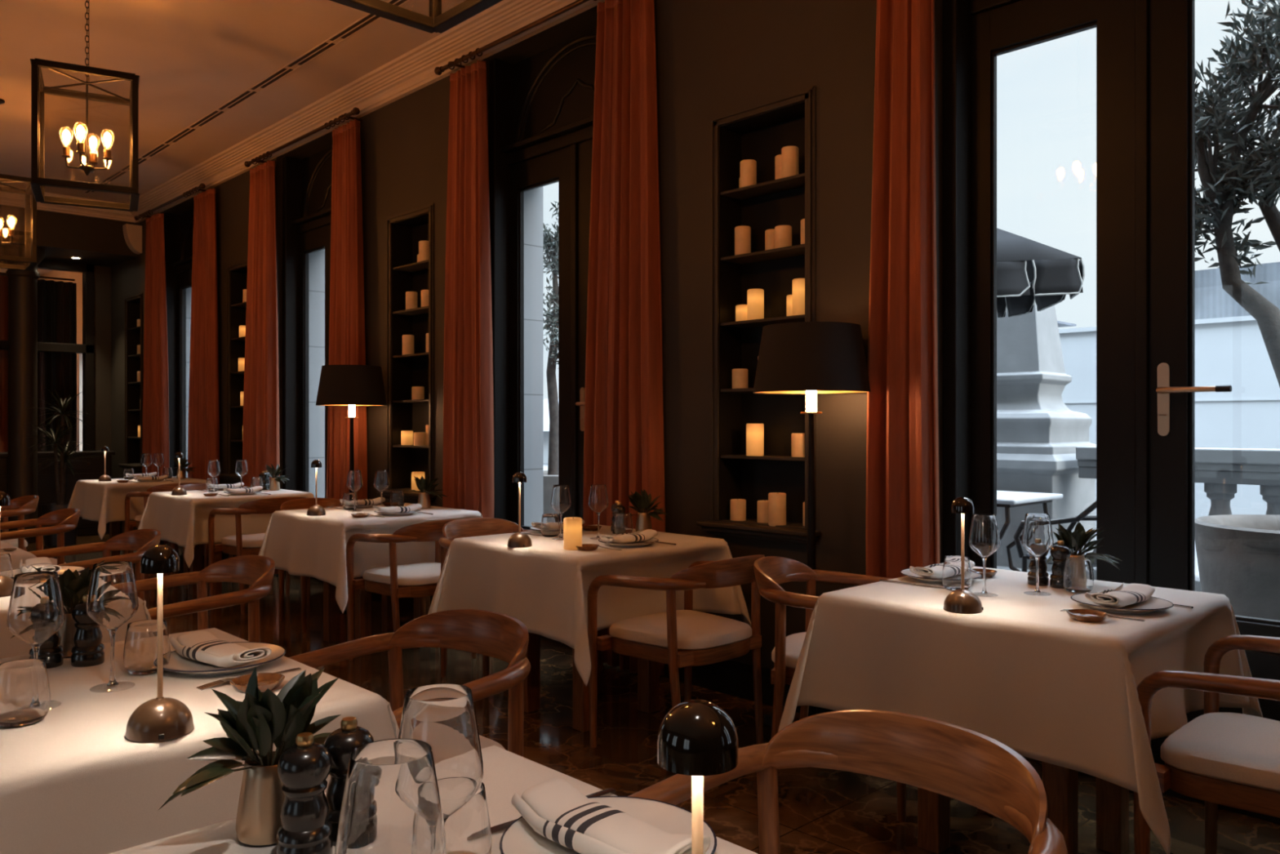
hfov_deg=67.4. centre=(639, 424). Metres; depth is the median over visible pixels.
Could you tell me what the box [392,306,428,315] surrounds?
shelf
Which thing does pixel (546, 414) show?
pavilion
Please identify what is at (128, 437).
shelf
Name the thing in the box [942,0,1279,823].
door
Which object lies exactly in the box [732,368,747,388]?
pillar candle
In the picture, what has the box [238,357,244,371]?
pillar candle
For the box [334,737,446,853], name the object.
wine glass
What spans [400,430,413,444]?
pillar candle
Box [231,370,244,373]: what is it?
shelf
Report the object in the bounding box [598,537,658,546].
dinner plate
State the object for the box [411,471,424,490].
pillar candle
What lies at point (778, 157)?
pillar candle
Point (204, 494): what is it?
dish
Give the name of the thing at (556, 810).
folded napkin
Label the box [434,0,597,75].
curtain rod
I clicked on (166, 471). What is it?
tumbler
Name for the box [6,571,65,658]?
wine glass
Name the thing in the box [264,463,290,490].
potted plant
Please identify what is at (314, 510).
table lamp
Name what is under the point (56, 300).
curtain
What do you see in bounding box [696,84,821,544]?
wall niche
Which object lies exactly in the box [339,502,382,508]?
dinner plate
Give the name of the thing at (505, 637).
armchair
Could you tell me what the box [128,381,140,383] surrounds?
shelf
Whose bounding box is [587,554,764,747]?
armchair
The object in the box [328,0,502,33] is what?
lantern
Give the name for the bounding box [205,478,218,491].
tumbler
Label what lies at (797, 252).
shelf
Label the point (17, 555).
tablecloth
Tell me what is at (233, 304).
shelf
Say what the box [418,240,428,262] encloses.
pillar candle
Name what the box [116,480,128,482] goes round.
dish
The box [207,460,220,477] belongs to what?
bowl
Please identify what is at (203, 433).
curtain
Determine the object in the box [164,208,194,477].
door
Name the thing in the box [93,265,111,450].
wall
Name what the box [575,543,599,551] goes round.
dish
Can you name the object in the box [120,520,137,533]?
baseboard
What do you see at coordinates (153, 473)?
folded napkin
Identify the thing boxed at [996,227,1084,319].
parasol
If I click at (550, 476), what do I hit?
tree
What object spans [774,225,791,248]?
pillar candle
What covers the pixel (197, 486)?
armchair
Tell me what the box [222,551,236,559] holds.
baseboard
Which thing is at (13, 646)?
tablecloth
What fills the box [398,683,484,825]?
wine glass
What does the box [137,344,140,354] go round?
pillar candle
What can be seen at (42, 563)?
folded napkin
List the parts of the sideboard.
drawer, door, door, drawer, drawer, door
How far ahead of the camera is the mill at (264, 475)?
7.29 m
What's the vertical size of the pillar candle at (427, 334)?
0.137 m
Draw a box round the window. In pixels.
[0,259,94,450]
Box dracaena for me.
[17,386,102,546]
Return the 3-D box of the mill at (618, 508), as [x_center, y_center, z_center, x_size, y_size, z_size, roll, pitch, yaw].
[-0.097,0.428,4.401,0.061,0.143,0.061,0,0,-44]
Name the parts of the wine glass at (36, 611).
stem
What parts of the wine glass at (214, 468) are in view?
stem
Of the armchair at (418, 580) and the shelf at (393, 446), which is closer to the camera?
the armchair at (418, 580)
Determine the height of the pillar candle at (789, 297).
0.107 m
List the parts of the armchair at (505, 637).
armrest, leg, backrest, armrest, seat, leg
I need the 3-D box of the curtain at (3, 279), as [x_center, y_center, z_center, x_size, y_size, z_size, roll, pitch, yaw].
[-7.498,-0.235,10.759,0.745,2.930,0.086,0,0,-44]
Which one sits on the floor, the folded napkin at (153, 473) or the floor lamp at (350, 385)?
the floor lamp at (350, 385)
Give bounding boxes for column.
[0,244,44,542]
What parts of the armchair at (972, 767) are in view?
armrest, leg, backrest, armrest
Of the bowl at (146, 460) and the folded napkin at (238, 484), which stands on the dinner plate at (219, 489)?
the folded napkin at (238, 484)
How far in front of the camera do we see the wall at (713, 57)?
4.66 m
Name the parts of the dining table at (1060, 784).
leg, leg, leg, leg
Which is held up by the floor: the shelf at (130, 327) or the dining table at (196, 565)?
the dining table at (196, 565)
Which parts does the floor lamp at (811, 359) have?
bulb, drip plate, lamp shade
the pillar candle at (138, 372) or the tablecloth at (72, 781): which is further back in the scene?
the pillar candle at (138, 372)
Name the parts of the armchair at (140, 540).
armrest, armrest, leg, backrest, leg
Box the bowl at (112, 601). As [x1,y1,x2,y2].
[85,560,138,629]
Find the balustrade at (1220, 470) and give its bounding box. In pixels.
[1075,445,1279,591]
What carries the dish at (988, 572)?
on the tablecloth at (1047, 685)
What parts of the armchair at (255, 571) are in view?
armrest, leg, armrest, backrest, leg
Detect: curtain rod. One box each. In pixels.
[134,183,205,220]
[244,107,362,167]
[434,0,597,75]
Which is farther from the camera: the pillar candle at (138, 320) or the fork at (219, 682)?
the pillar candle at (138, 320)
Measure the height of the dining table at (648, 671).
0.742 m
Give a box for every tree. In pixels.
[543,200,558,514]
[1195,0,1279,620]
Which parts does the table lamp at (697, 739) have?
stem, lamp shade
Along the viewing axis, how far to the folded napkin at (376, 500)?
5.78 m
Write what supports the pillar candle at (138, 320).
on the wall niche at (134, 308)
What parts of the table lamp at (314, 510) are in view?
lamp shade, stem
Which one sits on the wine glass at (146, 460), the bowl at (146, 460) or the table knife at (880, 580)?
the bowl at (146, 460)
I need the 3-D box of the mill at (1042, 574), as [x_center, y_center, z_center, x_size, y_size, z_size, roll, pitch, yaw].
[1.243,0.428,2.997,0.061,0.143,0.061,0,0,-44]
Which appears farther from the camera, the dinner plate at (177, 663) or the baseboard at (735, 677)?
the baseboard at (735, 677)
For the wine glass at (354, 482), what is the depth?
5.49 m
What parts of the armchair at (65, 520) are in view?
armrest, armrest, leg, seat, backrest, leg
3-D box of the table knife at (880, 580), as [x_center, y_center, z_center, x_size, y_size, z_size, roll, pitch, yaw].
[0.849,0.498,2.988,0.227,0.005,0.017,0,0,44]
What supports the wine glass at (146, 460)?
on the tablecloth at (102, 502)
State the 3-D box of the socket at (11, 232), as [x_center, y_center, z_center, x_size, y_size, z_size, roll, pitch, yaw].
[-4.673,-1.423,7.139,0.045,0.051,0.046,0,0,-38]
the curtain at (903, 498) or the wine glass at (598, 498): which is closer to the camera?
the curtain at (903, 498)
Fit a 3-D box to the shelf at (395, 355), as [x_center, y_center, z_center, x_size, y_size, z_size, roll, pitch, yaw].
[-1.498,-0.469,6.571,0.156,0.014,0.492,0,0,-44]
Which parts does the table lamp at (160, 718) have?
lamp shade, stem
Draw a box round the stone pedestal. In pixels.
[996,302,1096,574]
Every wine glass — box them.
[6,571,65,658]
[85,560,138,685]
[141,453,151,476]
[152,453,164,476]
[207,460,220,493]
[235,459,248,488]
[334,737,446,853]
[346,470,362,511]
[373,470,389,506]
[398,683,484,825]
[551,484,571,538]
[588,484,608,537]
[968,513,1000,593]
[1021,512,1053,592]
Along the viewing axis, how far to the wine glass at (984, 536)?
2.79 m
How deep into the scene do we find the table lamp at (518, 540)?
3.92 m
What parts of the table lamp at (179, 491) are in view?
stem, lamp shade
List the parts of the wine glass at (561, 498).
stem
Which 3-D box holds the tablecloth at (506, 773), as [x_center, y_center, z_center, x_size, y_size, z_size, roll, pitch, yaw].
[-0.253,0.725,0.913,1.115,0.450,1.062,0,0,-44]
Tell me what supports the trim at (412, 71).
attached to the wall at (713, 57)
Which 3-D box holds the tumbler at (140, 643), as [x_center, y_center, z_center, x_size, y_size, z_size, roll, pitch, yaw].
[-0.997,0.451,1.942,0.086,0.098,0.086,0,0,-44]
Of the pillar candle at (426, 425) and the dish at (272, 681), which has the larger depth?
the pillar candle at (426, 425)
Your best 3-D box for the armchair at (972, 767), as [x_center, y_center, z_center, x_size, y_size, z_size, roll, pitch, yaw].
[0.290,0.869,1.391,0.558,0.764,0.584,0,0,-44]
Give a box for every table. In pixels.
[109,520,177,567]
[189,542,273,596]
[323,576,430,642]
[524,628,659,732]
[917,761,1128,853]
[996,490,1062,571]
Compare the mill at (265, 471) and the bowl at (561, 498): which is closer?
the bowl at (561, 498)
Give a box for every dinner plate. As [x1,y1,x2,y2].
[13,565,85,579]
[134,478,166,481]
[154,641,285,675]
[217,486,240,490]
[223,490,262,495]
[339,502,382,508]
[373,509,420,515]
[499,795,716,853]
[529,526,583,533]
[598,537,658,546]
[900,568,982,583]
[1070,591,1173,613]
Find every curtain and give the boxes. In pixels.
[0,275,8,452]
[37,279,76,451]
[142,213,168,543]
[187,188,219,555]
[242,160,279,573]
[326,119,367,499]
[442,60,493,517]
[582,0,665,675]
[866,0,939,578]
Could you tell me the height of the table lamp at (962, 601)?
0.304 m
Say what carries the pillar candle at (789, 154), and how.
on the wall niche at (770, 203)
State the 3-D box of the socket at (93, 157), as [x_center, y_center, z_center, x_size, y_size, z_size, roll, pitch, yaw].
[-2.929,-1.423,5.142,0.045,0.051,0.046,0,0,-29]
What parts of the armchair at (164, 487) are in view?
leg, seat frame, armrest, seat, leg, backrest, leg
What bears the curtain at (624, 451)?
hanging from the curtain rod at (438, 70)
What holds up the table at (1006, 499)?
on the terrace
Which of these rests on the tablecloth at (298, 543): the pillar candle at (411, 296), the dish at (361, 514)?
the dish at (361, 514)
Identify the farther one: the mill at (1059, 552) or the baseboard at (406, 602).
the baseboard at (406, 602)
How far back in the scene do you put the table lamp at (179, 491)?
6.78 m
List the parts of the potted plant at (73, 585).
pot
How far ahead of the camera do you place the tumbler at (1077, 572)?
2.83 m
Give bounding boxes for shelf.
[128,325,140,330]
[128,353,140,357]
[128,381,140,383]
[128,436,140,438]
[231,302,246,307]
[231,336,245,341]
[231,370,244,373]
[231,405,243,408]
[392,259,428,271]
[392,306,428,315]
[392,352,428,359]
[392,399,428,402]
[392,444,428,448]
[720,173,804,199]
[720,244,804,264]
[720,314,804,328]
[720,387,753,392]
[720,454,804,460]
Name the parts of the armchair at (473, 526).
leg, armrest, backrest, leg, armrest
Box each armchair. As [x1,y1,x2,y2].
[0,494,39,551]
[0,507,80,564]
[29,528,160,604]
[124,482,208,576]
[135,555,275,641]
[170,483,232,588]
[208,497,310,613]
[278,497,346,632]
[288,608,530,756]
[346,518,476,660]
[438,517,533,677]
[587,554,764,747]
[628,709,1068,853]
[753,555,906,822]
[1013,500,1096,579]
[1133,635,1279,853]
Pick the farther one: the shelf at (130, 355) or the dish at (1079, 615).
the shelf at (130, 355)
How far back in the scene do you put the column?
10.10 m
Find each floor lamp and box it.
[315,364,386,612]
[752,321,871,716]
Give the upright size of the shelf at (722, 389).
0.014 m
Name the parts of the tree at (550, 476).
pot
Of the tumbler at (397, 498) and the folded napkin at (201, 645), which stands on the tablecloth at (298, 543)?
the tumbler at (397, 498)
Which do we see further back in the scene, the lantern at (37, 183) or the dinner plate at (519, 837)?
the lantern at (37, 183)
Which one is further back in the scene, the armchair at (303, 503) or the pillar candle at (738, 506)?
the armchair at (303, 503)
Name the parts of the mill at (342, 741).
knob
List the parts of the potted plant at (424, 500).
pot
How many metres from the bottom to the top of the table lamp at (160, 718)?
0.304 m
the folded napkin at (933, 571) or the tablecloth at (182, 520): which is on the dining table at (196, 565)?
the tablecloth at (182, 520)
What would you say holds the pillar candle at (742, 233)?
on the wall niche at (770, 203)
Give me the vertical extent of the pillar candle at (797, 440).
0.107 m
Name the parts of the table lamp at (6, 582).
stem, lamp shade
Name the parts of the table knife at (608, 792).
blade, handle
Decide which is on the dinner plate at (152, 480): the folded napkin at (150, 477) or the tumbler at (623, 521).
the folded napkin at (150, 477)
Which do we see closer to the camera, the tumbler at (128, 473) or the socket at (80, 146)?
the socket at (80, 146)
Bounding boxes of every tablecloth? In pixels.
[0,540,36,568]
[0,572,151,657]
[0,627,399,853]
[66,476,206,539]
[108,745,757,853]
[130,488,315,568]
[248,502,482,613]
[428,524,751,686]
[777,566,1262,853]
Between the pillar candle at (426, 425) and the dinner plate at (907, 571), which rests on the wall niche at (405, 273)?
the pillar candle at (426, 425)
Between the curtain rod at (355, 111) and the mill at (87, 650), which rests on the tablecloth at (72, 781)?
the mill at (87, 650)
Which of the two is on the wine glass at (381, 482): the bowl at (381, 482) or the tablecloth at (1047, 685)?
the bowl at (381, 482)
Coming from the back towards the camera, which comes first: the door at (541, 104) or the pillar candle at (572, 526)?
the door at (541, 104)
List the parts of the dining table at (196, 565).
leg, leg, leg, leg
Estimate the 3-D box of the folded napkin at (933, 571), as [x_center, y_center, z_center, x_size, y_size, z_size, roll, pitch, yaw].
[0.970,0.467,3.091,0.251,0.044,0.097,0,0,-41]
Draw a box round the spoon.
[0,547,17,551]
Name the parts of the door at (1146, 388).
handle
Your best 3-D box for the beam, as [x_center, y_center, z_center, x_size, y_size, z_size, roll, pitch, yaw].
[-8.756,-2.235,8.505,7.600,0.730,1.200,0,0,-44]
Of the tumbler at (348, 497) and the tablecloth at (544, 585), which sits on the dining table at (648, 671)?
the tablecloth at (544, 585)
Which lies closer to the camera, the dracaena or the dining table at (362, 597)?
the dining table at (362, 597)
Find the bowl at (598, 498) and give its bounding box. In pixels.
[588,484,608,513]
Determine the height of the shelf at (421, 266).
0.014 m
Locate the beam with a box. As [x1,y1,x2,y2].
[0,204,137,266]
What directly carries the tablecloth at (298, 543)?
on the dining table at (362, 597)
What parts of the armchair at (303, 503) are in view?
leg, leg, backrest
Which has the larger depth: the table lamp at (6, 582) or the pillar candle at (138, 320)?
the pillar candle at (138, 320)
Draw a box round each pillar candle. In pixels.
[137,319,140,326]
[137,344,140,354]
[137,371,140,381]
[137,425,140,436]
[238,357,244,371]
[239,325,245,337]
[240,391,243,405]
[242,288,246,302]
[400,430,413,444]
[402,334,413,355]
[405,291,417,309]
[411,386,424,399]
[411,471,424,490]
[413,431,426,445]
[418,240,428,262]
[421,289,428,306]
[425,424,428,445]
[426,333,428,352]
[563,516,582,550]
[730,498,746,520]
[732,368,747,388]
[734,226,751,255]
[735,304,746,321]
[740,159,756,187]
[746,288,764,319]
[746,422,764,455]
[757,499,768,523]
[764,229,774,250]
[768,492,786,526]
[774,154,781,179]
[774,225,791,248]
[781,146,798,177]
[786,294,792,315]
[791,432,804,457]
[792,278,804,315]
[800,218,804,244]
[802,501,804,525]
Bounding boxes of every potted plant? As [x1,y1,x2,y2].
[10,560,104,657]
[157,666,341,845]
[173,457,197,479]
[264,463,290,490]
[408,474,447,508]
[626,488,667,531]
[1045,520,1122,569]
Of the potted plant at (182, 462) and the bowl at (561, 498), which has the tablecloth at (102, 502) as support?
the potted plant at (182, 462)
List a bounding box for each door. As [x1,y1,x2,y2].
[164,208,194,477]
[282,146,332,573]
[488,26,596,530]
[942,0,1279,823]
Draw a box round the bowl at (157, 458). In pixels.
[152,453,164,466]
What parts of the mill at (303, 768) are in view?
knob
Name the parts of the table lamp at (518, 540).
stem, lamp shade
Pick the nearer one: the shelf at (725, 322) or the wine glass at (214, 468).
the shelf at (725, 322)
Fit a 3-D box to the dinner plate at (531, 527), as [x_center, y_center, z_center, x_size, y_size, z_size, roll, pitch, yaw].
[-0.386,0.489,4.448,0.250,0.022,0.250,0,0,-44]
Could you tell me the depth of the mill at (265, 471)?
7.37 m
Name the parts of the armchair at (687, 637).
leg, armrest, leg, seat frame, seat, leg, armrest, backrest, leg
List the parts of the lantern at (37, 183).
glass pane, arm, arm, rod, chain, arm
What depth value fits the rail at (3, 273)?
11.32 m
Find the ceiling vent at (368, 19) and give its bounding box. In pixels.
[82,0,409,195]
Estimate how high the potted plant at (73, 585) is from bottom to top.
0.205 m
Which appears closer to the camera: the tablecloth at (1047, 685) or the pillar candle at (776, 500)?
the tablecloth at (1047, 685)
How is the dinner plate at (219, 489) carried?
on the tablecloth at (182, 520)
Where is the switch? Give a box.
[158,733,164,739]
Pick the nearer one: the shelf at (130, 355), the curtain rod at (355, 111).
the curtain rod at (355, 111)
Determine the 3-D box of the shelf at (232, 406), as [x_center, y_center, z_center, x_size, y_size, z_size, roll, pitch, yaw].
[-3.518,-0.158,8.665,0.156,0.014,0.492,0,0,-44]
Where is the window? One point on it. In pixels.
(86, 348)
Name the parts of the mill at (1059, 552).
knob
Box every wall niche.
[118,292,142,471]
[218,260,247,482]
[376,202,436,502]
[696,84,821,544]
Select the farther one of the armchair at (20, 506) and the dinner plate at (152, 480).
the dinner plate at (152, 480)
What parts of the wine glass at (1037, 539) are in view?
stem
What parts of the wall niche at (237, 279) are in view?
sill, frame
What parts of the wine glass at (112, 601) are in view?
stem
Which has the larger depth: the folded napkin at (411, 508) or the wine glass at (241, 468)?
the wine glass at (241, 468)
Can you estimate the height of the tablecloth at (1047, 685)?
0.449 m
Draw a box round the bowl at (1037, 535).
[1021,512,1053,555]
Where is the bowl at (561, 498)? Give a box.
[551,484,571,513]
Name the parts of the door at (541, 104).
arch panel, arch moulding, handle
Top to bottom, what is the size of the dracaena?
1.626 m
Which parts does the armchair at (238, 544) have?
leg, armrest, seat frame, leg, seat, backrest, leg, leg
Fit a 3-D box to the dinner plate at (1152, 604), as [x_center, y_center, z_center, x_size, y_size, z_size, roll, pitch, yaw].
[1.306,0.489,2.607,0.250,0.022,0.250,0,0,-44]
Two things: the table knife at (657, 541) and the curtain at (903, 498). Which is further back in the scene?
the table knife at (657, 541)
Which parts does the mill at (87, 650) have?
knob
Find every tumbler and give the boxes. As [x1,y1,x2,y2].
[0,553,13,578]
[0,658,50,727]
[123,468,133,479]
[123,618,170,675]
[162,466,172,478]
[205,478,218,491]
[250,477,262,490]
[342,492,357,510]
[390,490,404,506]
[444,782,491,853]
[540,513,559,537]
[613,512,633,534]
[942,555,971,591]
[1062,556,1093,593]
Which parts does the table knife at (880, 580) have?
handle, blade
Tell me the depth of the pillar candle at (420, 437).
6.46 m
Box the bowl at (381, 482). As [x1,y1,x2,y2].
[373,470,389,491]
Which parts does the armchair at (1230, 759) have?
leg, armrest, leg, seat frame, seat, armrest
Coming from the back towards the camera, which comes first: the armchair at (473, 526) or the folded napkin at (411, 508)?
the folded napkin at (411, 508)
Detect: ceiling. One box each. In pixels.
[0,0,504,204]
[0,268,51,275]
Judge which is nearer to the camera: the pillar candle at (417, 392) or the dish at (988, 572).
the dish at (988, 572)
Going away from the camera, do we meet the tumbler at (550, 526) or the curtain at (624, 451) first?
the tumbler at (550, 526)
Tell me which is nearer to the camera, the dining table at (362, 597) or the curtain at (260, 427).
the dining table at (362, 597)
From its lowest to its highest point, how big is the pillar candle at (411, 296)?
0.132 m
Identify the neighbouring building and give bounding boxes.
[1057,262,1279,527]
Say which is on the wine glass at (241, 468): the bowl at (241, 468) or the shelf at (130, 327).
the bowl at (241, 468)
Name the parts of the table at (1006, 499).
leg, frame, leg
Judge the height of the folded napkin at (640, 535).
0.044 m
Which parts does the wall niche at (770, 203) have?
sill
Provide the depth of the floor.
3.56 m
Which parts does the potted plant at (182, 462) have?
pot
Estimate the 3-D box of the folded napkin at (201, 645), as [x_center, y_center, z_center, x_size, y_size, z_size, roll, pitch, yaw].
[-0.872,0.467,1.982,0.251,0.044,0.097,0,0,39]
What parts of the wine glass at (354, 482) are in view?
stem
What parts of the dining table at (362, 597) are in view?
leg, leg, leg, leg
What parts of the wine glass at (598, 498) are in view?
stem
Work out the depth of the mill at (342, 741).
1.14 m
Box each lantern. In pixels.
[0,98,37,271]
[30,0,139,211]
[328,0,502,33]
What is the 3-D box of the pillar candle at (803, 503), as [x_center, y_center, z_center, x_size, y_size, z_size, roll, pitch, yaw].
[0.757,0.399,4.258,0.068,0.112,0.068,0,0,41]
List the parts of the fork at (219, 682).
handle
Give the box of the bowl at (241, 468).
[235,459,248,476]
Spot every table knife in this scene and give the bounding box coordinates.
[490,787,616,834]
[512,531,542,536]
[656,541,675,545]
[879,578,945,588]
[1173,604,1193,608]
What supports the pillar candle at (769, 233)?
on the wall niche at (770, 203)
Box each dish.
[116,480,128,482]
[203,493,217,496]
[230,672,284,693]
[351,512,369,517]
[382,502,391,506]
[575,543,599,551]
[582,524,601,530]
[970,568,997,577]
[1066,608,1107,622]
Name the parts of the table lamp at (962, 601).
stem, lamp shade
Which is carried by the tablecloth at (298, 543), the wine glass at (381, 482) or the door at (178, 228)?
the wine glass at (381, 482)
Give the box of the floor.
[26,532,1279,853]
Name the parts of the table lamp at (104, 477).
lamp shade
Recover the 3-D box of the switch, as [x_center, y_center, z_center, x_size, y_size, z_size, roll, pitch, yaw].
[-0.755,0.492,1.514,0.008,0.008,0.008,0,0,-29]
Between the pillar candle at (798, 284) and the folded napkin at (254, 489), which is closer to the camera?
the pillar candle at (798, 284)
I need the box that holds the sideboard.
[0,450,115,537]
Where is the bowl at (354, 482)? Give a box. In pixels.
[346,470,362,491]
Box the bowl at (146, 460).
[141,453,151,466]
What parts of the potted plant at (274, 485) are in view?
pot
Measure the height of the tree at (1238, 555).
3.336 m
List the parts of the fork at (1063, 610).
handle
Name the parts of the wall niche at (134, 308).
sill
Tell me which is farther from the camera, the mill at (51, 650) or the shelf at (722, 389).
the shelf at (722, 389)
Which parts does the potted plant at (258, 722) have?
pot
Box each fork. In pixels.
[196,667,301,690]
[599,545,622,550]
[1060,608,1145,621]
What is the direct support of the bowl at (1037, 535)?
on the wine glass at (1037, 539)
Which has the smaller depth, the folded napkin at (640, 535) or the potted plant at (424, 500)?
the folded napkin at (640, 535)
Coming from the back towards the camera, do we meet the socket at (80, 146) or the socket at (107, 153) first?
the socket at (107, 153)
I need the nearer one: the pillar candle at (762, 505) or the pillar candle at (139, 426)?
the pillar candle at (762, 505)
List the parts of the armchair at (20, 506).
leg, armrest, seat, armrest, backrest, leg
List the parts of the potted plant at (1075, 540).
pot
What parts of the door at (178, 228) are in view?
arch moulding, arch panel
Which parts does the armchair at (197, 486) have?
leg, leg, backrest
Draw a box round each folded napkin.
[19,556,61,573]
[133,471,156,476]
[133,475,167,479]
[169,629,271,666]
[217,482,244,488]
[222,485,262,492]
[339,497,385,505]
[372,503,422,512]
[511,777,710,853]
[531,519,584,528]
[599,528,657,542]
[909,560,974,578]
[1084,582,1155,607]
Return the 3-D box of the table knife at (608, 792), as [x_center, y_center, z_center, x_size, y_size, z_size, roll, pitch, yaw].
[-0.121,0.498,1.230,0.227,0.005,0.017,0,0,-41]
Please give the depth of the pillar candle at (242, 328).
8.68 m
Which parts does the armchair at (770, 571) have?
leg, seat frame, backrest, armrest, seat, leg, armrest, leg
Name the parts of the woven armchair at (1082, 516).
leg, seat, armrest, backrest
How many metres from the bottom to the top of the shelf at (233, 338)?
0.014 m
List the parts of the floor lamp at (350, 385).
lamp shade, bulb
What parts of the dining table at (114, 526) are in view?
leg, leg, leg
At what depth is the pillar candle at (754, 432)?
4.39 m
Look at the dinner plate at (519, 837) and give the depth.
1.16 m
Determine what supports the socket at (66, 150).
attached to the lantern at (37, 183)
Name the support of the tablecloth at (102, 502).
on the dining table at (114, 526)
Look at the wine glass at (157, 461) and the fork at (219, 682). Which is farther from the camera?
the wine glass at (157, 461)
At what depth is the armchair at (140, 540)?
4.41 m
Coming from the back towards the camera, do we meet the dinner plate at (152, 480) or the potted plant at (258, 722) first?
the dinner plate at (152, 480)
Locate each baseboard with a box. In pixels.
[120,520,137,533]
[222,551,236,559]
[371,591,433,610]
[660,658,836,714]
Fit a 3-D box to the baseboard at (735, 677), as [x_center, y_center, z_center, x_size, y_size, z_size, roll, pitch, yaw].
[0.548,1.172,4.314,0.030,0.164,1.690,0,0,-44]
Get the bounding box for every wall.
[37,0,942,668]
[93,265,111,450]
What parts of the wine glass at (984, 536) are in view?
stem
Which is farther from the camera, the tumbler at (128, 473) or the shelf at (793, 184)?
the tumbler at (128, 473)
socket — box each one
[8,229,14,236]
[61,146,71,158]
[75,142,85,154]
[88,152,97,164]
[102,149,112,160]
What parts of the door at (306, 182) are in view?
arch panel, arch moulding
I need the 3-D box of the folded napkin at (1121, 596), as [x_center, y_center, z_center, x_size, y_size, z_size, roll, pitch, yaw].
[1.303,0.467,2.612,0.257,0.043,0.101,0,0,-43]
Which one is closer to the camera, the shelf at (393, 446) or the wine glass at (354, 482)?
the wine glass at (354, 482)
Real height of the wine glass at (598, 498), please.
0.235 m
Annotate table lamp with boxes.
[0,490,13,596]
[98,446,111,481]
[124,544,194,742]
[171,451,186,495]
[306,459,325,515]
[507,471,532,547]
[657,699,737,853]
[943,497,983,613]
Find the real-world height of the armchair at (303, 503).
0.764 m
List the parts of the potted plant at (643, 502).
pot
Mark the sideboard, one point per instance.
(82, 470)
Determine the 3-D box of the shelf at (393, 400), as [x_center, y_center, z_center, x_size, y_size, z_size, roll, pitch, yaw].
[-1.498,-0.158,6.571,0.156,0.014,0.492,0,0,-44]
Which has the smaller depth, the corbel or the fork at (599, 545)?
the fork at (599, 545)
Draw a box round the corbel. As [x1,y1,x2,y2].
[122,223,142,254]
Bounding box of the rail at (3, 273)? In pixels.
[0,272,75,281]
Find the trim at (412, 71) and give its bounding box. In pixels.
[0,0,604,223]
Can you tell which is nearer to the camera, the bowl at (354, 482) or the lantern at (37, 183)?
the lantern at (37, 183)
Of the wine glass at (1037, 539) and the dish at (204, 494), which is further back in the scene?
the dish at (204, 494)
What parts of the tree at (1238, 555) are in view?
pot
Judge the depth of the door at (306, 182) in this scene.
8.09 m
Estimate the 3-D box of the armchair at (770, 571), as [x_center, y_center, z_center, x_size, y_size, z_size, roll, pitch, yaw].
[0.685,0.869,3.373,0.558,0.764,0.584,0,0,22]
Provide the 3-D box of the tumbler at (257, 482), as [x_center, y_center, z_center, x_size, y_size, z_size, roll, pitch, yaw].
[-2.878,0.451,7.213,0.086,0.098,0.086,0,0,-44]
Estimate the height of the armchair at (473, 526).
0.764 m
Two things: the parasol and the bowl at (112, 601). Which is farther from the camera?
the parasol
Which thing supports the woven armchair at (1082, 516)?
on the terrace
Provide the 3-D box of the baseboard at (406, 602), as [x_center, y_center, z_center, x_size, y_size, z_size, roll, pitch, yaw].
[-1.551,1.172,6.492,0.030,0.164,1.640,0,0,-44]
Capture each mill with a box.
[28,630,63,668]
[71,595,104,666]
[258,471,267,489]
[264,470,270,488]
[276,732,332,853]
[324,716,373,845]
[610,500,622,531]
[612,502,625,533]
[1027,551,1048,586]
[1049,540,1071,588]
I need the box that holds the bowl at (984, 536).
[968,513,1000,556]
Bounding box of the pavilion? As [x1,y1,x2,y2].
[543,399,549,463]
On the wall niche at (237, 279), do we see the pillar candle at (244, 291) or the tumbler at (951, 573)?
the pillar candle at (244, 291)
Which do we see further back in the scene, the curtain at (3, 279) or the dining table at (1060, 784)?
the curtain at (3, 279)
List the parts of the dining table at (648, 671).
leg, leg, leg, leg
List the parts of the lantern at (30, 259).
arm, frame, glass pane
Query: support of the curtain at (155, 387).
hanging from the curtain rod at (193, 190)
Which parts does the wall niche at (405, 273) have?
sill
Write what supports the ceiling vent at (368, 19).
in the ceiling at (190, 58)
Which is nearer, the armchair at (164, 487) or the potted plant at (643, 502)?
the potted plant at (643, 502)
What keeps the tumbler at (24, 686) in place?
on the tablecloth at (72, 781)
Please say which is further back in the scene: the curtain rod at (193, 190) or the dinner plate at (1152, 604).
the curtain rod at (193, 190)
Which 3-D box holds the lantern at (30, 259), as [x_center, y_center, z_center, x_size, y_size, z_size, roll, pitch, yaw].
[-4.764,-1.793,7.103,0.480,1.214,0.480,0,0,-38]
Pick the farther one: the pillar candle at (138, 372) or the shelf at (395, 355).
the pillar candle at (138, 372)
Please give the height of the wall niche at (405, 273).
1.967 m
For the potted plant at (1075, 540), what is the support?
on the tablecloth at (1047, 685)
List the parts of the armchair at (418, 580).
leg, armrest, leg, seat frame, seat, backrest, leg, leg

